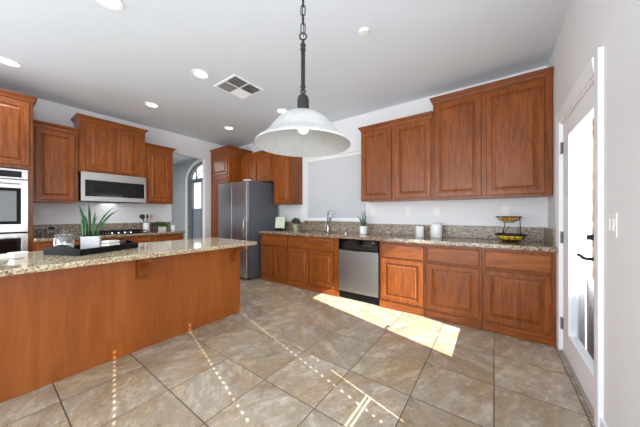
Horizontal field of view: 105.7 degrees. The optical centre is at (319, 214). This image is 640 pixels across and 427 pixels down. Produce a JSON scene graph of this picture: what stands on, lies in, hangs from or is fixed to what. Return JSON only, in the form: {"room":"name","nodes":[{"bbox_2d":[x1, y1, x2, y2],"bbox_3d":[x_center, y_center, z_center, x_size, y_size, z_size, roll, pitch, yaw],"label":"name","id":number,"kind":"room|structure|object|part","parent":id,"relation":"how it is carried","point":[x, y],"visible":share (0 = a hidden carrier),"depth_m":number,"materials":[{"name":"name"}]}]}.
{"room":"kitchen","nodes":[
{"label":"kitchen","id":0,"kind":"room"},
{"bbox_2d":[33,98,222,237],"bbox_3d":[-4.234,-0.230,3.345,0.120,2.900,6.900,0,0,36],"label":"wall","id":1,"kind":"structure","parent":0,"point":[43,110],"depth_m":4.34,"materials":[{"name":"white paint"}]},
{"bbox_2d":[40,209,51,216],"bbox_3d":[-4.008,-0.030,3.548,0.008,0.120,0.120,0,0,36],"label":"wall outlet","id":2,"kind":"object","parent":1,"relation":"attached to","point":[43,212],"visible":1,"depth_m":3.55,"materials":[{"name":"white plastic"}]},
{"bbox_2d":[33,119,78,202],"bbox_3d":[-3.826,-0.725,3.494,0.364,1.090,0.447,0,0,36],"label":"upper cabinet","id":3,"kind":"object","parent":1,"relation":"attached to","point":[55,146],"visible":0.77,"depth_m":3.39,"materials":[{"name":"brown wood"}]},
{"bbox_3d":[-3.826,-1.235,3.494,0.364,0.070,0.447,0,0,36],"label":"crown molding","id":4,"kind":"part","parent":3,"relation":"part of","materials":[{"name":"brown wood"}]},
{"bbox_2d":[33,222,170,235],"bbox_3d":[-3.562,0.220,4.155,0.020,0.160,1.845,0,0,36],"label":"backsplash","id":5,"kind":"structure","parent":1,"relation":"attached to","point":[58,228],"depth_m":3.78,"materials":[{"name":"stone"}]},
{"bbox_2d":[71,113,147,177],"bbox_3d":[-3.436,-1.067,4.004,0.404,0.835,0.900,0,0,36],"label":"upper cabinet","id":6,"kind":"object","parent":1,"relation":"attached to","point":[104,146],"visible":0.92,"depth_m":3.83,"materials":[{"name":"brown wood"}]},
{"bbox_3d":[-3.403,-1.032,3.748,0.020,0.705,0.320,0,0,36],"label":"door","id":7,"kind":"part","parent":6,"relation":"part of","materials":[{"name":"brown wood"}]},
{"bbox_3d":[-3.436,-1.450,4.004,0.404,0.070,0.900,0,0,36],"label":"crown molding","id":8,"kind":"part","parent":6,"relation":"part of","materials":[{"name":"brown wood"}]},
{"bbox_2d":[78,171,145,203],"bbox_3d":[-3.424,-0.420,3.998,0.426,0.444,0.820,0,0,36],"label":"microwave","id":9,"kind":"object","parent":6,"relation":"attached to","point":[92,186],"visible":0.99,"depth_m":3.81,"materials":[{"name":"silver metal"}]},
{"bbox_3d":[-3.098,-0.403,4.116,0.030,0.245,0.188,0,0,36],"label":"control panel","id":10,"kind":"part","parent":9,"relation":"part of","materials":[{"name":"black glass"}]},
{"bbox_3d":[-3.195,-1.032,4.038,0.020,0.705,0.305,0,0,36],"label":"door","id":11,"kind":"part","parent":6,"relation":"part of","materials":[{"name":"brown wood"}]},
{"bbox_2d":[138,143,175,203],"bbox_3d":[-3.062,-0.740,4.559,0.364,1.060,0.502,0,0,36],"label":"upper cabinet","id":12,"kind":"object","parent":1,"relation":"attached to","point":[158,159],"visible":0.89,"depth_m":4.44,"materials":[{"name":"brown wood"}]},
{"bbox_3d":[-2.955,-0.703,4.441,0.020,0.925,0.365,0,0,36],"label":"door","id":13,"kind":"part","parent":12,"relation":"part of","materials":[{"name":"brown wood"}]},
{"bbox_3d":[-3.062,-1.235,4.559,0.364,0.070,0.502,0,0,36],"label":"crown molding","id":14,"kind":"part","parent":12,"relation":"part of","materials":[{"name":"brown wood"}]},
{"bbox_2d":[0,0,570,163],"bbox_3d":[-3.332,-1.740,2.698,9.840,0.120,7.200,0,0,36],"label":"ceiling","id":15,"kind":"structure","parent":0,"point":[87,55],"depth_m":2.51,"materials":[{"name":"white paint"}]},
{"bbox_2d":[0,56,22,67],"bbox_3d":[-3.419,-1.677,2.662,0.200,0.006,0.200,0,0,36],"label":"recessed light","id":16,"kind":"object","parent":15,"relation":"in","point":[6,61],"visible":1,"depth_m":2.67,"materials":[{"name":"white paint"}]},
{"bbox_2d":[95,0,123,10],"bbox_3d":[-1.658,-1.677,1.891,0.200,0.006,0.200,0,0,36],"label":"recessed light","id":17,"kind":"object","parent":15,"relation":"in","point":[116,5],"visible":1,"depth_m":1.93,"materials":[{"name":"white paint"}]},
{"bbox_2d":[144,102,159,107],"bbox_3d":[-2.565,-1.677,3.699,0.200,0.006,0.200,0,0,36],"label":"recessed light","id":18,"kind":"object","parent":15,"relation":"in","point":[149,104],"visible":1,"depth_m":3.68,"materials":[{"name":"white paint"}]},
{"bbox_2d":[191,69,209,78],"bbox_3d":[-1.421,-1.677,2.891,0.200,0.006,0.200,0,0,36],"label":"recessed light","id":19,"kind":"object","parent":15,"relation":"in","point":[198,73],"visible":1,"depth_m":2.89,"materials":[{"name":"white paint"}]},
{"bbox_2d":[223,126,233,129],"bbox_3d":[-1.759,-1.677,4.684,0.200,0.006,0.200,0,0,36],"label":"recessed light","id":20,"kind":"object","parent":15,"relation":"in","point":[224,127],"visible":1,"depth_m":4.69,"materials":[{"name":"white paint"}]},
{"bbox_2d":[214,74,263,99],"bbox_3d":[-1.068,-1.673,3.203,0.450,0.012,0.450,0,0,36],"label":"ceiling vent","id":21,"kind":"object","parent":15,"relation":"in","point":[234,85],"visible":1,"depth_m":3.19,"materials":[{"name":"white metal"}]},
{"bbox_2d":[276,108,287,113],"bbox_3d":[-0.612,-1.677,3.916,0.200,0.006,0.200,0,0,36],"label":"recessed light","id":22,"kind":"object","parent":15,"relation":"in","point":[280,110],"visible":0.81,"depth_m":3.89,"materials":[{"name":"white paint"}]},
{"bbox_2d":[254,0,350,156],"bbox_3d":[-0.077,-0.997,1.100,0.433,1.366,0.433,0,0,36],"label":"pendant lamp","id":23,"kind":"object","parent":15,"relation":"hanging from","point":[301,131],"visible":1,"depth_m":1.11,"materials":[{"name":"white glass"}]},
{"bbox_3d":[-0.077,-0.390,1.100,0.433,0.152,0.433,0,0,36],"label":"lamp shade","id":24,"kind":"part","parent":23,"relation":"part of","materials":[{"name":"white glass"}]},
{"bbox_3d":[-0.077,-0.688,1.100,0.025,0.216,0.025,0,0,36],"label":"rod","id":25,"kind":"part","parent":23,"relation":"part of","materials":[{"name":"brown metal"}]},
{"bbox_3d":[-0.077,-1.215,1.100,0.020,0.789,0.017,0,0,-38],"label":"chain","id":26,"kind":"part","parent":23,"relation":"part of","materials":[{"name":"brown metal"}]},
{"bbox_3d":[-0.077,-0.418,1.100,0.060,0.104,0.060,0,0,36],"label":"bulb","id":27,"kind":"part","parent":23,"relation":"part of","materials":[{"name":"white glass"}]},
{"bbox_2d":[359,27,368,35],"bbox_3d":[0.402,-1.668,2.214,0.090,0.024,0.090,0,0,36],"label":"smoke detector","id":28,"kind":"object","parent":15,"relation":"attached to","point":[364,31],"visible":1,"depth_m":2.19,"materials":[{"name":"white plastic"}]},
{"bbox_2d":[0,276,594,426],"bbox_3d":[-3.315,1.245,2.748,9.810,0.050,7.000,0,0,36],"label":"floor","id":29,"kind":"structure","parent":0,"point":[291,356],"depth_m":1.83,"materials":[{"name":"tile"}]},
{"bbox_2d":[0,88,37,251],"bbox_3d":[-4.086,-0.130,2.892,0.644,2.700,0.887,0,0,36],"label":"tall cabinet","id":30,"kind":"object","parent":29,"relation":"on","point":[16,109],"visible":0.38,"depth_m":2.96,"materials":[{"name":"brown wood"}]},
{"bbox_2d":[0,168,27,253],"bbox_3d":[-3.994,0.193,2.825,0.536,1.495,0.731,0,0,36],"label":"wall oven","id":31,"kind":"object","parent":30,"relation":"in","point":[13,182],"visible":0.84,"depth_m":2.91,"materials":[{"name":"silver metal"}]},
{"bbox_3d":[-3.841,-0.495,2.716,0.028,0.120,0.731,0,0,36],"label":"control panel","id":32,"kind":"part","parent":31,"relation":"part of","materials":[{"name":"silver metal"}]},
{"bbox_3d":[-3.733,-0.995,2.877,0.020,0.770,0.368,0,0,36],"label":"door","id":33,"kind":"part","parent":30,"relation":"part of","materials":[{"name":"brown wood"}]},
{"bbox_3d":[-4.086,-1.445,2.892,0.644,0.070,0.887,0,0,36],"label":"crown molding","id":34,"kind":"part","parent":30,"relation":"part of","materials":[{"name":"brown wood"}]},
{"bbox_2d":[33,239,79,250],"bbox_3d":[-3.703,0.780,3.441,0.628,0.878,0.520,0,0,36],"label":"base cabinet","id":35,"kind":"object","parent":29,"relation":"on","point":[37,246],"visible":0.04,"depth_m":3.16,"materials":[{"name":"brown wood"}]},
{"bbox_3d":[-3.455,0.464,3.263,0.020,0.177,0.460,0,0,36],"label":"drawer","id":36,"kind":"part","parent":35,"relation":"part of","materials":[{"name":"brown wood"}]},
{"bbox_2d":[33,222,185,241],"bbox_3d":[-3.311,0.240,3.975,0.642,0.200,1.845,0,0,36],"label":"countertop","id":37,"kind":"structure","parent":35,"relation":"on","point":[58,234],"depth_m":3.73,"materials":[{"name":"stone"}]},
{"bbox_2d":[81,229,149,235],"bbox_3d":[-3.326,0.278,3.974,0.502,0.044,0.760,0,0,36],"label":"cooktop","id":38,"kind":"object","parent":37,"relation":"in","point":[129,231],"visible":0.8,"depth_m":3.93,"materials":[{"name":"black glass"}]},
{"bbox_2d":[143,223,149,231],"bbox_3d":[-3.167,0.221,4.420,0.100,0.158,0.100,0,0,36],"label":"utensil crock","id":39,"kind":"object","parent":37,"relation":"on","point":[146,226],"visible":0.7,"depth_m":4.38,"materials":[{"name":"white ceramic"}]},
{"bbox_2d":[153,221,168,230],"bbox_3d":[-3.042,0.208,4.604,0.168,0.183,0.308,0,0,36],"label":"planter","id":40,"kind":"object","parent":37,"relation":"on","point":[156,223],"visible":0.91,"depth_m":4.58,"materials":[{"name":"white ceramic"}]},
{"bbox_3d":[-3.039,0.262,4.599,0.109,0.075,0.180,0,0,36],"label":"pot","id":41,"kind":"part","parent":40,"relation":"part of","materials":[{"name":"white ceramic"}]},
{"bbox_2d":[101,235,152,242],"bbox_3d":[-3.317,0.780,3.978,0.628,0.878,0.800,0,0,36],"label":"base cabinet","id":42,"kind":"object","parent":29,"relation":"on","point":[148,238],"visible":0.06,"depth_m":3.94,"materials":[{"name":"brown wood"}]},
{"bbox_2d":[0,237,256,402],"bbox_3d":[-1.933,0.769,2.126,0.980,0.899,2.680,0,0,36],"label":"kitchen island","id":43,"kind":"object","parent":29,"relation":"on","point":[62,316],"visible":1,"depth_m":1.97,"materials":[{"name":"brown wood"}]},
{"bbox_2d":[0,237,256,276],"bbox_3d":[-1.933,0.340,2.126,0.980,0.040,2.680,0,0,36],"label":"island countertop","id":44,"kind":"structure","parent":43,"relation":"on","point":[34,261],"depth_m":1.92,"materials":[{"name":"stone"}]},
{"bbox_2d":[7,251,27,258],"bbox_3d":[-2.241,0.297,1.799,0.079,0.043,0.079,0,0,16],"label":"square dish","id":45,"kind":"object","parent":44,"relation":"on","point":[21,254],"visible":1,"depth_m":1.78,"materials":[{"name":"white ceramic"}]},
{"bbox_2d":[43,239,137,255],"bbox_3d":[-2.000,0.277,2.161,0.360,0.085,0.500,0,0,10],"label":"serving tray","id":46,"kind":"object","parent":44,"relation":"on","point":[66,250],"visible":0.87,"depth_m":1.94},
{"bbox_2d":[55,235,73,247],"bbox_3d":[-2.125,0.211,2.013,0.124,0.196,0.124,0,0,36],"label":"glass jar","id":47,"kind":"object","parent":46,"relation":"on","point":[68,244],"visible":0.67,"depth_m":2.01,"materials":[{"name":"clear glass"}]},
{"bbox_2d":[77,202,118,248],"bbox_3d":[-1.998,0.096,2.208,0.369,0.427,0.127,0,0,-12],"label":"snake plant","id":48,"kind":"object","parent":46,"relation":"on","point":[86,241],"visible":0.96,"depth_m":2.18,"materials":[{"name":"green plant"}]},
{"bbox_3d":[-2.070,0.251,2.192,0.124,0.118,0.090,0,0,-34],"label":"pot","id":49,"kind":"part","parent":48,"relation":"part of","materials":[{"name":"white ceramic"}]},
{"bbox_2d":[101,240,119,246],"bbox_3d":[-1.923,0.272,2.226,0.100,0.076,0.110,0,0,10],"label":"folded towel","id":50,"kind":"object","parent":46,"relation":"on","point":[107,242],"visible":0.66,"depth_m":2.19,"materials":[{"name":"white fabric"}]},
{"bbox_2d":[153,233,183,241],"bbox_3d":[-2.936,0.780,4.508,0.628,0.878,0.500,0,0,36],"label":"base cabinet","id":51,"kind":"object","parent":29,"relation":"on","point":[165,237],"visible":0.1,"depth_m":4.31,"materials":[{"name":"brown wood"}]},
{"bbox_3d":[-2.689,0.464,4.331,0.020,0.177,0.440,0,0,36],"label":"drawer","id":52,"kind":"part","parent":51,"relation":"part of","materials":[{"name":"brown wood"}]},
{"bbox_2d":[209,145,252,237],"bbox_3d":[-2.059,-0.136,5.633,0.736,2.709,0.644,0,0,36],"label":"pantry cabinet","id":53,"kind":"object","parent":29,"relation":"on","point":[225,160],"visible":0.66,"depth_m":5.40,"materials":[{"name":"brown wood"}]},
{"bbox_3d":[-2.247,0.130,5.403,0.600,1.940,0.020,0,0,36],"label":"door","id":54,"kind":"part","parent":53,"relation":"part of","materials":[{"name":"brown wood"}]},
{"bbox_3d":[-2.247,-1.130,5.403,0.600,0.500,0.020,0,0,36],"label":"door","id":55,"kind":"part","parent":53,"relation":"part of","materials":[{"name":"brown wood"}]},
{"bbox_3d":[-2.059,-1.455,5.633,0.736,0.070,0.644,0,0,36],"label":"crown molding","id":56,"kind":"part","parent":53,"relation":"part of","materials":[{"name":"brown wood"}]},
{"bbox_2d":[219,179,276,279],"bbox_3d":[-1.505,0.277,5.025,0.915,1.884,0.819,0,0,36],"label":"refrigerator","id":57,"kind":"object","parent":29,"relation":"on","point":[247,207],"visible":0.61,"depth_m":4.66,"materials":[{"name":"silver metal"}]},
{"bbox_3d":[-1.887,-0.070,4.885,0.450,1.120,0.068,0,0,36],"label":"door","id":58,"kind":"part","parent":57,"relation":"part of","materials":[{"name":"silver metal"}]},
{"bbox_3d":[-1.516,-0.070,4.619,0.450,1.120,0.068,0,0,36],"label":"door","id":59,"kind":"part","parent":57,"relation":"part of","materials":[{"name":"silver metal"}]},
{"bbox_3d":[-1.701,0.865,4.752,0.907,0.610,0.068,0,0,36],"label":"freezer drawer","id":60,"kind":"part","parent":57,"relation":"part of","materials":[{"name":"silver metal"}]},
{"bbox_2d":[261,233,287,284],"bbox_3d":[-0.670,0.780,4.652,0.708,0.878,0.618,0,0,36],"label":"base cabinet","id":61,"kind":"object","parent":29,"relation":"on","point":[274,247],"visible":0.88,"depth_m":4.38,"materials":[{"name":"brown wood"}]},
{"bbox_3d":[-0.985,0.840,4.510,0.310,0.530,0.020,0,0,36],"label":"door","id":62,"kind":"part","parent":61,"relation":"part of","materials":[{"name":"brown wood"}]},
{"bbox_3d":[-0.843,0.464,4.408,0.660,0.177,0.020,0,0,36],"label":"drawer","id":63,"kind":"part","parent":61,"relation":"part of","materials":[{"name":"brown wood"}]},
{"bbox_3d":[-0.707,0.840,4.311,0.325,0.530,0.020,0,0,36],"label":"door","id":64,"kind":"part","parent":61,"relation":"part of","materials":[{"name":"brown wood"}]},
{"bbox_2d":[259,221,557,251],"bbox_3d":[0.693,0.226,3.661,4.117,0.228,0.637,0,0,36],"label":"countertop","id":65,"kind":"structure","parent":61,"relation":"on","point":[537,238],"depth_m":3.18,"materials":[{"name":"stone"}]},
{"bbox_2d":[275,217,285,229],"bbox_3d":[-0.796,0.170,4.842,0.200,0.258,0.100,0,0,16],"label":"card stand","id":66,"kind":"object","parent":65,"relation":"on","point":[280,221],"visible":0.94,"depth_m":4.83,"materials":[{"name":"white paper"}]},
{"bbox_2d":[291,218,300,230],"bbox_3d":[-0.452,0.173,4.564,0.182,0.254,0.182,0,0,36],"label":"potted plant","id":67,"kind":"object","parent":65,"relation":"on","point":[296,221],"visible":1,"depth_m":4.52,"materials":[{"name":"green plant"}]},
{"bbox_3d":[-0.456,0.239,4.561,0.110,0.120,0.110,0,0,36],"label":"pot","id":68,"kind":"part","parent":67,"relation":"part of","materials":[{"name":"green ceramic"}]},
{"bbox_2d":[324,211,330,231],"bbox_3d":[0.141,0.110,4.266,0.094,0.379,0.215,0,0,-13],"label":"faucet","id":69,"kind":"object","parent":65,"relation":"on","point":[328,212],"visible":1,"depth_m":4.33,"materials":[{"name":"silver metal"}]},
{"bbox_3d":[0.161,0.050,4.265,0.028,0.259,0.198,0,0,-13],"label":"spout","id":70,"kind":"part","parent":69,"relation":"part of","materials":[{"name":"silver metal"}]},
{"bbox_2d":[357,212,366,233],"bbox_3d":[0.679,0.115,3.822,0.125,0.370,0.137,0,0,-40],"label":"snake plant","id":71,"kind":"object","parent":65,"relation":"on","point":[363,229],"visible":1,"depth_m":3.79,"materials":[{"name":"green plant"}]},
{"bbox_3d":[0.684,0.236,3.817,0.124,0.127,0.124,0,0,36],"label":"pot","id":72,"kind":"part","parent":71,"relation":"part of","materials":[{"name":"white ceramic"}]},
{"bbox_2d":[415,226,423,236],"bbox_3d":[1.379,0.226,3.355,0.110,0.148,0.110,0,0,36],"label":"canister","id":73,"kind":"object","parent":65,"relation":"on","point":[419,230],"visible":1,"depth_m":3.31,"materials":[{"name":"white ceramic"}]},
{"bbox_2d":[430,221,441,237],"bbox_3d":[1.550,0.189,3.232,0.144,0.221,0.144,0,0,36],"label":"canister","id":74,"kind":"object","parent":65,"relation":"on","point":[435,228],"visible":1,"depth_m":3.17,"materials":[{"name":"white ceramic"}]},
{"bbox_2d":[495,216,526,241],"bbox_3d":[2.145,0.154,2.732,0.293,0.278,0.293,0,0,0],"label":"fruit basket","id":75,"kind":"object","parent":65,"relation":"on","point":[511,217],"visible":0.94,"depth_m":2.68,"materials":[{"name":"metal"}]},
{"bbox_2d":[288,235,339,296],"bbox_3d":[0.037,0.780,4.144,1.028,0.878,0.618,0,0,36],"label":"base cabinet","id":76,"kind":"object","parent":29,"relation":"on","point":[313,262],"visible":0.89,"depth_m":3.86,"materials":[{"name":"brown wood"}]},
{"bbox_3d":[-0.368,0.840,4.067,0.430,0.530,0.020,0,0,36],"label":"door","id":77,"kind":"part","parent":76,"relation":"part of","materials":[{"name":"brown wood"}]},
{"bbox_3d":[-0.171,0.464,3.926,0.915,0.177,0.020,0,0,36],"label":"drawer","id":78,"kind":"part","parent":76,"relation":"part of","materials":[{"name":"brown wood"}]},
{"bbox_3d":[0.016,0.840,3.792,0.455,0.530,0.020,0,0,36],"label":"door","id":79,"kind":"part","parent":76,"relation":"part of","materials":[{"name":"brown wood"}]},
{"bbox_2d":[339,238,379,305],"bbox_3d":[0.686,0.781,3.626,0.614,0.877,0.608,0,0,36],"label":"dishwasher","id":80,"kind":"object","parent":29,"relation":"on","point":[359,260],"visible":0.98,"depth_m":3.38,"materials":[{"name":"silver metal"}]},
{"bbox_3d":[0.531,0.426,3.411,0.610,0.156,0.035,0,0,36],"label":"control panel","id":81,"kind":"part","parent":80,"relation":"part of","materials":[{"name":"black glass"}]},
{"bbox_3d":[0.551,1.170,3.439,0.602,0.100,0.010,0,0,36],"label":"kick plate","id":82,"kind":"part","parent":80,"relation":"part of","materials":[{"name":"black metal"}]},
{"bbox_2d":[379,241,425,316],"bbox_3d":[1.200,0.780,3.310,0.576,0.878,0.618,0,0,36],"label":"base cabinet","id":83,"kind":"object","parent":29,"relation":"on","point":[402,264],"visible":0.81,"depth_m":3.04,"materials":[{"name":"brown wood"}]},
{"bbox_3d":[1.026,0.464,3.067,0.518,0.177,0.020,0,0,36],"label":"drawer","id":84,"kind":"part","parent":83,"relation":"part of","materials":[{"name":"brown wood"}]},
{"bbox_3d":[1.026,0.840,3.067,0.518,0.530,0.020,0,0,36],"label":"door","id":85,"kind":"part","parent":83,"relation":"part of","materials":[{"name":"brown wood"}]},
{"bbox_2d":[426,244,481,329],"bbox_3d":[1.664,0.780,2.977,0.562,0.878,0.618,0,0,36],"label":"base cabinet","id":86,"kind":"object","parent":29,"relation":"on","point":[453,273],"visible":0.84,"depth_m":2.71,"materials":[{"name":"brown wood"}]},
{"bbox_3d":[1.486,0.464,2.737,0.517,0.177,0.020,0,0,36],"label":"drawer","id":87,"kind":"part","parent":86,"relation":"part of","materials":[{"name":"brown wood"}]},
{"bbox_3d":[1.486,0.840,2.737,0.517,0.530,0.020,0,0,36],"label":"door","id":88,"kind":"part","parent":86,"relation":"part of","materials":[{"name":"brown wood"}]},
{"bbox_2d":[482,247,555,346],"bbox_3d":[2.125,0.780,2.646,0.570,0.878,0.618,0,0,36],"label":"base cabinet","id":89,"kind":"object","parent":29,"relation":"on","point":[519,286],"visible":0.87,"depth_m":2.39,"materials":[{"name":"brown wood"}]},
{"bbox_3d":[1.945,0.464,2.408,0.515,0.177,0.020,0,0,36],"label":"drawer","id":90,"kind":"part","parent":89,"relation":"part of","materials":[{"name":"brown wood"}]},
{"bbox_3d":[1.945,0.840,2.408,0.515,0.530,0.020,0,0,36],"label":"door","id":91,"kind":"part","parent":89,"relation":"part of","materials":[{"name":"brown wood"}]},
{"bbox_2d":[172,65,547,238],"bbox_3d":[-1.196,-0.230,5.504,9.640,2.900,0.150,0,0,36],"label":"wall","id":92,"kind":"structure","parent":0,"point":[533,211],"depth_m":3.63,"materials":[{"name":"white paint"}]},
{"bbox_2d":[185,159,201,238],"bbox_3d":[-3.346,-0.210,7.001,1.940,2.860,0.125,0,0,36],"label":"door","id":93,"kind":"structure","parent":92,"relation":"in","point":[195,214],"depth_m":7.39,"materials":[{"name":"white paint"}]},
{"bbox_3d":[-3.654,0.450,7.266,0.550,1.300,0.023,0,0,36],"label":"panel","id":94,"kind":"part","parent":93,"relation":"part of","materials":[{"name":"glass"}]},
{"bbox_2d":[240,150,273,183],"bbox_3d":[-1.262,-1.002,5.245,1.063,0.645,0.344,0,0,36],"label":"upper cabinet","id":95,"kind":"object","parent":92,"relation":"attached to","point":[258,166],"visible":0.66,"depth_m":5.07,"materials":[{"name":"brown wood"}]},
{"bbox_3d":[-1.499,-0.963,5.236,0.370,0.525,0.020,0,0,36],"label":"door","id":96,"kind":"part","parent":95,"relation":"part of","materials":[{"name":"brown wood"}]},
{"bbox_3d":[-1.262,-1.290,5.245,1.063,0.070,0.344,0,0,36],"label":"crown molding","id":97,"kind":"part","parent":95,"relation":"part of","materials":[{"name":"brown wood"}]},
{"bbox_3d":[-1.141,-0.963,4.979,0.410,0.525,0.020,0,0,36],"label":"door","id":98,"kind":"part","parent":95,"relation":"part of","materials":[{"name":"brown wood"}]},
{"bbox_2d":[274,154,301,204],"bbox_3d":[-0.629,-0.765,4.779,0.506,1.120,0.364,0,0,36],"label":"upper cabinet","id":99,"kind":"object","parent":92,"relation":"attached to","point":[287,169],"visible":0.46,"depth_m":4.65,"materials":[{"name":"brown wood"}]},
{"bbox_3d":[-0.727,-0.728,4.657,0.390,0.995,0.020,0,0,36],"label":"door","id":100,"kind":"part","parent":99,"relation":"part of","materials":[{"name":"brown wood"}]},
{"bbox_2d":[308,219,348,219],"bbox_3d":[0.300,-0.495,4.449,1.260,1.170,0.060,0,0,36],"label":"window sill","id":101,"kind":"structure","parent":92,"relation":"in","point":[308,219],"depth_m":4.54,"materials":[{"name":"white paint"}]},
{"bbox_2d":[307,151,365,219],"bbox_3d":[0.263,-0.498,4.393,1.235,1.153,0.045,0,0,36],"label":"window blind","id":102,"kind":"object","parent":92,"relation":"attached to","point":[334,182],"visible":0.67,"depth_m":4.37,"materials":[{"name":"white"}]},
{"bbox_3d":[0.265,0.068,4.393,1.228,0.020,0.028,0,0,36],"label":"rail","id":103,"kind":"part","parent":102,"relation":"part of","materials":[{"name":"white plastic"}]},
{"bbox_2d":[371,208,374,215],"bbox_3d":[0.854,-0.050,3.935,0.075,0.120,0.008,0,0,36],"label":"wall outlet","id":104,"kind":"object","parent":92,"relation":"attached to","point":[372,209],"visible":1,"depth_m":3.93,"materials":[{"name":"white plastic"}]},
{"bbox_2d":[358,111,433,201],"bbox_3d":[1.107,-0.765,3.533,1.047,1.120,0.364,0,0,36],"label":"upper cabinet","id":105,"kind":"object","parent":92,"relation":"attached to","point":[396,154],"visible":0.88,"depth_m":3.35,"materials":[{"name":"brown wood"}]},
{"bbox_3d":[0.821,-0.728,3.546,0.455,0.995,0.020,0,0,36],"label":"door","id":106,"kind":"part","parent":105,"relation":"part of","materials":[{"name":"brown wood"}]},
{"bbox_3d":[1.107,-1.290,3.533,1.047,0.070,0.364,0,0,36],"label":"crown molding","id":107,"kind":"part","parent":105,"relation":"part of","materials":[{"name":"brown wood"}]},
{"bbox_3d":[1.237,-0.728,3.248,0.460,0.995,0.020,0,0,36],"label":"door","id":108,"kind":"part","parent":105,"relation":"part of","materials":[{"name":"brown wood"}]},
{"bbox_2d":[405,208,410,215],"bbox_3d":[1.308,-0.050,3.609,0.075,0.120,0.010,0,0,36],"label":"light switch","id":109,"kind":"object","parent":92,"relation":"attached to","point":[407,210],"visible":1,"depth_m":3.60,"materials":[{"name":"white plastic"}]},
{"bbox_2d":[284,222,545,241],"bbox_3d":[0.867,0.220,3.916,4.104,0.160,0.020,0,0,36],"label":"backsplash","id":110,"kind":"structure","parent":92,"relation":"attached to","point":[479,232],"depth_m":3.42,"materials":[{"name":"stone"}]},
{"bbox_2d":[433,207,438,215],"bbox_3d":[1.622,-0.050,3.384,0.075,0.120,0.008,0,0,36],"label":"wall outlet","id":111,"kind":"object","parent":92,"relation":"attached to","point":[435,209],"visible":1,"depth_m":3.38,"materials":[{"name":"white plastic"}]},
{"bbox_2d":[429,66,552,200],"bbox_3d":[1.973,-0.845,2.912,1.154,1.290,0.364,0,0,36],"label":"upper cabinet","id":112,"kind":"object","parent":92,"relation":"attached to","point":[493,140],"visible":1,"depth_m":2.72,"materials":[{"name":"brown wood"}]},
{"bbox_3d":[1.662,-0.807,2.943,0.490,1.165,0.020,0,0,36],"label":"door","id":113,"kind":"part","parent":112,"relation":"part of","materials":[{"name":"brown wood"}]},
{"bbox_3d":[1.973,-1.455,2.912,1.154,0.070,0.364,0,0,36],"label":"crown molding","id":114,"kind":"part","parent":112,"relation":"part of","materials":[{"name":"brown wood"}]},
{"bbox_3d":[2.101,-0.807,2.628,0.490,1.165,0.020,0,0,36],"label":"door","id":115,"kind":"part","parent":112,"relation":"part of","materials":[{"name":"brown wood"}]},
{"bbox_2d":[502,206,509,215],"bbox_3d":[2.250,-0.050,2.934,0.075,0.120,0.008,0,0,36],"label":"wall outlet","id":116,"kind":"object","parent":92,"relation":"attached to","point":[505,209],"visible":1,"depth_m":2.93,"materials":[{"name":"white plastic"}]},
{"bbox_2d":[548,0,639,426],"bbox_3d":[0.605,-0.230,-0.126,0.150,2.900,6.900,0,0,36],"label":"wall","id":117,"kind":"structure","parent":0,"point":[588,25],"depth_m":1.18,"materials":[{"name":"white paint"}]},
{"bbox_2d":[560,84,593,408],"bbox_3d":[1.903,0.195,1.810,0.112,2.020,0.939,0,0,36],"label":"door","id":118,"kind":"structure","parent":117,"relation":"in","point":[580,360],"depth_m":1.96,"materials":[{"name":"white paint"}]},
{"bbox_3d":[1.659,0.261,1.515,0.060,0.030,0.148,0,0,36],"label":"lever handle","id":119,"kind":"part","parent":118,"relation":"part of","materials":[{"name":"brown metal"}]},
{"bbox_2d":[560,349,593,417],"bbox_3d":[1.961,1.214,1.761,0.166,0.012,0.928,0,0,36],"label":"threshold","id":120,"kind":"object","parent":117,"relation":"attached to","point":[583,393],"depth_m":1.72,"materials":[{"name":"metal"}]},
{"bbox_2d":[561,77,593,349],"bbox_3d":[1.961,0.190,1.762,0.149,2.060,0.950,0,0,36],"label":"trim","id":121,"kind":"structure","parent":117,"relation":"attached to","point":[581,134],"depth_m":2.11,"materials":[{"name":"white paint"}]},
{"bbox_2d":[556,47,602,426],"bbox_3d":[1.886,0.145,1.807,0.022,2.150,1.144,0,0,36],"label":"trim","id":122,"kind":"structure","parent":117,"relation":"attached to","point":[594,68],"depth_m":1.36,"materials":[{"name":"white paint"}]},
{"bbox_2d":[600,418,607,426],"bbox_3d":[1.330,1.170,1.024,0.014,0.100,0.775,0,0,36],"label":"baseboard","id":123,"kind":"structure","parent":117,"relation":"attached to","point":[602,422],"depth_m":1.31,"materials":[{"name":"white paint"}]},
{"bbox_2d":[607,213,617,237],"bbox_3d":[1.481,0.050,1.233,0.010,0.120,0.120,0,0,36],"label":"light switch","id":124,"kind":"object","parent":117,"relation":"attached to","point":[612,218],"visible":1,"depth_m":1.21,"materials":[{"name":"white plastic"}]},
{"label":"outside","id":125,"kind":"structure","parent":0,"visible":0},
{"bbox_3d":[0.000,1.307,0.000,80.000,0.065,80.000,0,0,36],"label":"ground","id":126,"kind":"structure","parent":125,"visible":0},
{"bbox_2d":[585,119,591,326],"bbox_3d":[3.046,-0.200,2.873,0.200,2.960,0.180,0,0,36],"label":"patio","id":127,"kind":"structure","parent":126,"relation":"on","point":[588,127],"depth_m":2.76,"materials":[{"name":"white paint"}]},
{"bbox_2d":[586,279,593,360],"bbox_3d":[2.039,0.920,1.675,0.040,0.720,1.100,0,0,36],"label":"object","id":128,"kind":"object","parent":126,"relation":"on","point":[589,282],"visible":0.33,"depth_m":2.04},
{"bbox_2d":[592,117,593,279],"bbox_3d":[8.068,-0.550,3.011,8.400,3.660,0.300,0,0,36],"label":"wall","id":129,"kind":"structure","parent":126,"relation":"on","point":[593,117],"depth_m":4.76,"materials":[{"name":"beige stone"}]}
]}

